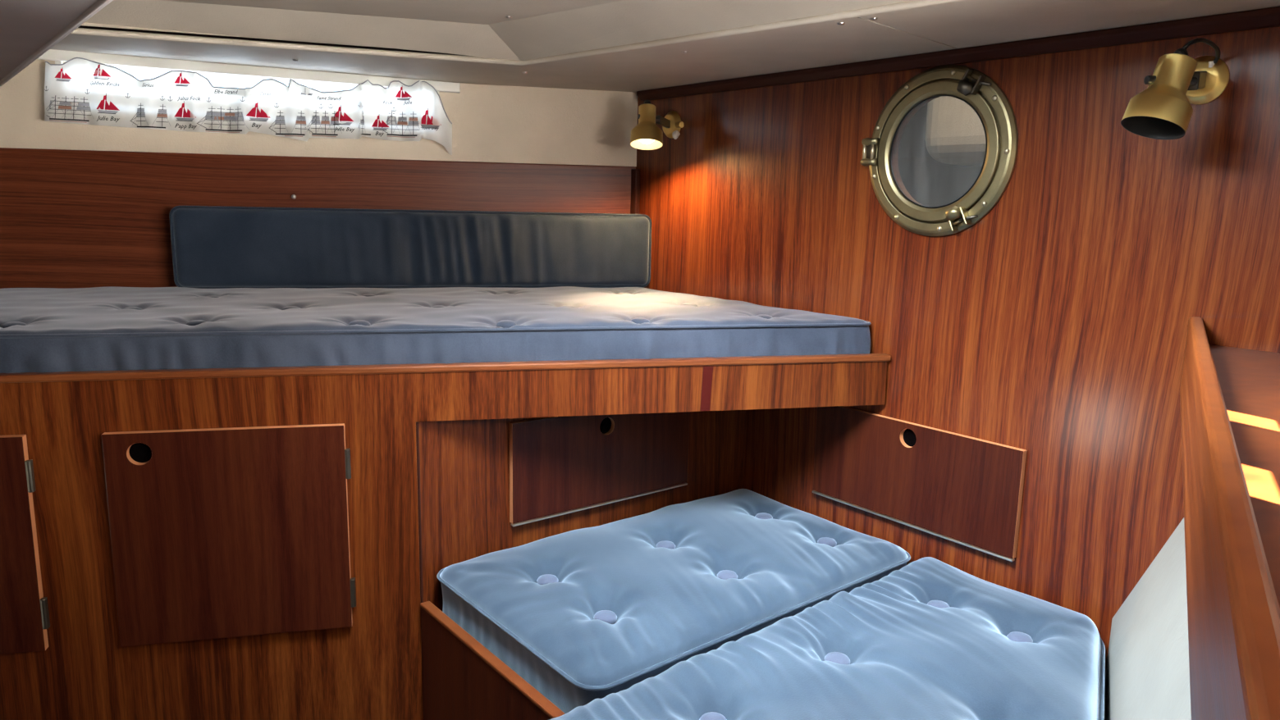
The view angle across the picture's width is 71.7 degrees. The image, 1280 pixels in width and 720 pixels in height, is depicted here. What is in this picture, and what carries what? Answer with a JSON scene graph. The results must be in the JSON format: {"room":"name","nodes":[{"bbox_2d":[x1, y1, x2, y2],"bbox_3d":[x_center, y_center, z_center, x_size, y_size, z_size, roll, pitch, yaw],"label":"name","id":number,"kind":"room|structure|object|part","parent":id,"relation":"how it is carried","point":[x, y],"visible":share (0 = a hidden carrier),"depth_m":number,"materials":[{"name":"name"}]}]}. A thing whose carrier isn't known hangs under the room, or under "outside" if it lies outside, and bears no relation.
{"room":"ship interior","nodes":[
{"label":"ship interior","id":0,"kind":"room"},
{"bbox_2d":[0,59,637,288],"bbox_3d":[-1.464,0.068,1.958,2.977,1.610,0.040,-1,11,-14],"label":"wall","id":1,"kind":"structure","parent":0,"point":[70,219],"depth_m":2.00,"materials":[{"name":"brown wood"}]},
{"bbox_2d":[36,49,460,93],"bbox_3d":[-0.986,-0.591,1.954,1.155,0.163,0.043,-1,11,-14],"label":"window","id":2,"kind":"structure","parent":1,"relation":"in","point":[56,61],"depth_m":1.95,"materials":[{"name":"white"}]},
{"bbox_2d":[44,57,452,155],"bbox_3d":[-0.842,-0.555,1.949,0.841,0.176,0.040,-1,11,-14],"label":"curtain","id":3,"kind":"object","parent":2,"relation":"hanging from","point":[78,90],"visible":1,"depth_m":1.94,"materials":[{"name":"white fabric"}]},
{"bbox_3d":[-0.981,-0.641,1.932,1.155,0.057,0.016,-1,11,-14],"label":"curtain rail","id":4,"kind":"part","parent":2,"relation":"part of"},
{"bbox_2d":[68,0,964,65],"bbox_3d":[-0.662,-0.390,0.596,2.410,0.015,2.868,-7,13,-38],"label":"trim","id":5,"kind":"structure","parent":1,"relation":"attached to","point":[89,30],"depth_m":1.55,"materials":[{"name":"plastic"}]},
{"bbox_2d":[50,0,1279,92],"bbox_3d":[-0.686,-0.560,0.720,3.372,0.303,3.890,-7,13,-38],"label":"ceiling","id":6,"kind":"structure","parent":0,"point":[536,29],"depth_m":1.54,"materials":[{"name":"plastic"}]},
{"bbox_2d":[0,0,113,86],"bbox_3d":[-0.566,-0.381,0.683,0.336,0.133,2.723,-7,13,-40],"label":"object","id":7,"kind":"structure","parent":6,"relation":"attached to","point":[29,29],"depth_m":0.99,"materials":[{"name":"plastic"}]},
{"bbox_2d":[924,96,985,166],"bbox_3d":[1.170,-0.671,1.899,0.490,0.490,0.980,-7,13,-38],"label":"window pane","id":8,"kind":"object","parent":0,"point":[955,133],"visible":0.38,"depth_m":2.08,"materials":[{"name":"clear glass"}]},
{"bbox_2d":[635,26,1279,672],"bbox_3d":[1.037,0.017,1.792,1.020,1.870,2.970,-7,13,-38],"label":"wall","id":9,"kind":"structure","parent":0,"point":[1053,326],"depth_m":1.45,"materials":[{"name":"brown wood"}]},
{"bbox_2d":[630,169,639,214],"bbox_3d":[-0.016,-0.333,2.241,0.016,0.295,0.028,-7,13,-38],"label":"trim","id":10,"kind":"structure","parent":9,"relation":"attached to","point":[635,173],"depth_m":2.21,"materials":[{"name":"brown wood"}]},
{"bbox_2d":[630,100,683,150],"bbox_3d":[0.041,-0.538,2.036,0.077,0.110,0.169,8,12,33],"label":"wall lamp","id":11,"kind":"object","parent":9,"relation":"attached to","point":[646,135],"visible":1,"depth_m":2.00,"materials":[{"name":"gold metal"}]},
{"bbox_3d":[0.015,-0.513,2.004,0.041,0.047,0.041,-7,13,-38],"label":"bulb","id":12,"kind":"part","parent":11,"relation":"part of","materials":[{"name":"beige glass"}]},
{"bbox_3d":[0.015,-0.527,1.999,0.077,0.100,0.077,-7,13,-38],"label":"lamp shade","id":13,"kind":"part","parent":11,"relation":"part of","materials":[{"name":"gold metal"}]},
{"bbox_3d":[0.054,-0.553,2.055,0.010,0.023,0.080,5,11,20],"label":"arm","id":14,"kind":"part","parent":11,"relation":"part of","materials":[{"name":"gold metal"}]},
{"bbox_3d":[0.072,-0.557,2.096,0.013,0.063,0.063,-7,13,-38],"label":"wall plate","id":15,"kind":"part","parent":11,"relation":"part of","materials":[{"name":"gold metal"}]},
{"bbox_2d":[672,130,680,139],"bbox_3d":[0.085,-0.527,2.074,0.022,0.022,0.022,-7,13,-38],"label":"toggle switch","id":16,"kind":"object","parent":11,"relation":"attached to","point":[675,134],"depth_m":2.07,"materials":[{"name":"white plastic"}]},
{"bbox_2d":[812,406,1027,562],"bbox_3d":[0.502,0.214,1.663,0.014,0.195,0.442,-7,13,-38],"label":"flap","id":17,"kind":"object","parent":9,"relation":"attached to","point":[966,491],"visible":0.96,"depth_m":1.63,"materials":[{"name":"brown wood"}]},
{"bbox_2d":[860,64,1018,236],"bbox_3d":[0.510,-0.363,1.547,0.036,0.292,0.298,-7,13,-38],"label":"porthole","id":18,"kind":"object","parent":9,"relation":"attached to","point":[993,107],"visible":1,"depth_m":1.52,"materials":[{"name":"brown metal"}]},
{"bbox_3d":[0.435,-0.389,1.657,0.011,0.036,0.024,-7,13,-38],"label":"hinge plate","id":19,"kind":"part","parent":18,"relation":"part of","materials":[{"name":"metal"}]},
{"bbox_2d":[636,6,1279,100],"bbox_3d":[0.502,-0.522,1.541,0.024,0.022,1.620,-7,13,-38],"label":"trim","id":20,"kind":"structure","parent":9,"relation":"attached to","point":[1268,17],"depth_m":1.42,"materials":[{"name":"brown wood"}]},
{"bbox_2d":[1120,37,1229,140],"bbox_3d":[0.709,-0.358,1.173,0.181,0.132,0.078,-7,13,-38],"label":"wall lamp","id":21,"kind":"object","parent":9,"relation":"attached to","point":[1163,111],"visible":1,"depth_m":1.14,"materials":[{"name":"gold metal"}]},
{"bbox_3d":[0.672,-0.341,1.146,0.087,0.106,0.078,-7,13,-38],"label":"lamp shade","id":22,"kind":"part","parent":21,"relation":"part of","materials":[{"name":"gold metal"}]},
{"bbox_3d":[0.743,-0.374,1.184,0.016,0.035,0.092,9,13,35],"label":"arm","id":23,"kind":"part","parent":21,"relation":"part of","materials":[{"name":"black plastic"}]},
{"bbox_3d":[0.774,-0.387,1.223,0.013,0.065,0.065,-7,13,-38],"label":"wall plate","id":24,"kind":"part","parent":21,"relation":"part of","materials":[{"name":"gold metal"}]},
{"bbox_2d":[1104,517,1191,719],"bbox_3d":[0.221,0.483,-0.088,0.407,1.590,3.100,6,11,26],"label":"panel","id":25,"kind":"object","parent":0,"point":[1147,674],"depth_m":1.14,"materials":[{"name":"white paint"}]},
{"bbox_2d":[1179,316,1279,719],"bbox_3d":[0.193,0.179,0.181,0.132,0.114,2.512,7,12,30],"label":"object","id":26,"kind":"object","parent":25,"relation":"attached to","point":[1230,397],"visible":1,"depth_m":0.51,"materials":[{"name":"brown wood"}]},
{"bbox_3d":[-0.637,1.074,1.096,2.780,0.030,4.050,-7,13,-38],"label":"floor","id":27,"kind":"structure","parent":0,"visible":0},
{"bbox_2d":[0,353,891,719],"bbox_3d":[-1.216,0.442,1.712,3.286,0.971,0.730,-1,11,-13],"label":"upper berth","id":28,"kind":"object","parent":27,"relation":"on","point":[240,543],"visible":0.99,"depth_m":1.47,"materials":[{"name":"brown wood"}]},
{"bbox_3d":[-1.112,0.291,1.337,0.356,0.350,0.014,-1,11,-13],"label":"door","id":29,"kind":"part","parent":28,"relation":"part of","materials":[{"name":"brown wood"}]},
{"bbox_3d":[-0.662,0.284,1.444,0.356,0.354,0.014,-1,11,-13],"label":"door","id":30,"kind":"part","parent":28,"relation":"part of","materials":[{"name":"brown wood"}]},
{"bbox_2d":[0,286,871,373],"bbox_3d":[-0.819,-0.054,1.729,2.436,0.126,0.698,-1,11,-13],"label":"mattress","id":31,"kind":"object","parent":28,"relation":"on","point":[43,330],"visible":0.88,"depth_m":1.56,"materials":[{"name":"blue fabric"}]},
{"bbox_2d":[169,205,651,288],"bbox_3d":[-0.502,-0.262,2.086,1.085,0.184,0.074,-1,11,-14],"label":"cushion","id":32,"kind":"object","parent":31,"relation":"on","point":[213,247],"visible":0.98,"depth_m":2.05,"materials":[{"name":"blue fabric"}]},
{"bbox_3d":[-0.980,0.028,1.336,2.714,0.012,1.276,-7,13,-38],"label":"cap rail","id":33,"kind":"part","parent":28,"relation":"part of","materials":[{"name":"brown wood"}]},
{"bbox_3d":[-0.068,0.188,1.750,0.427,0.190,0.012,-7,13,-38],"label":"flap door","id":34,"kind":"part","parent":28,"relation":"part of","materials":[{"name":"brown wood"}]},
{"bbox_2d":[420,601,565,719],"bbox_3d":[0.240,0.753,1.333,0.926,0.553,1.206,-7,13,-38],"label":"lower berth","id":35,"kind":"object","parent":27,"relation":"on","point":[463,680],"visible":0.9,"depth_m":1.42,"materials":[{"name":"brown wood"}]},
{"bbox_2d":[436,489,910,713],"bbox_3d":[0.084,0.402,1.606,0.772,0.130,0.487,-7,13,-38],"label":"mattress","id":36,"kind":"object","parent":35,"relation":"on","point":[582,616],"visible":0.91,"depth_m":1.47,"materials":[{"name":"blue fabric"}]},
{"bbox_2d":[548,557,1105,719],"bbox_3d":[0.390,0.499,1.100,0.975,0.132,0.736,-7,13,-38],"label":"mattress","id":37,"kind":"object","parent":35,"relation":"on","point":[930,639],"visible":1,"depth_m":1.22,"materials":[{"name":"blue fabric"}]}
]}

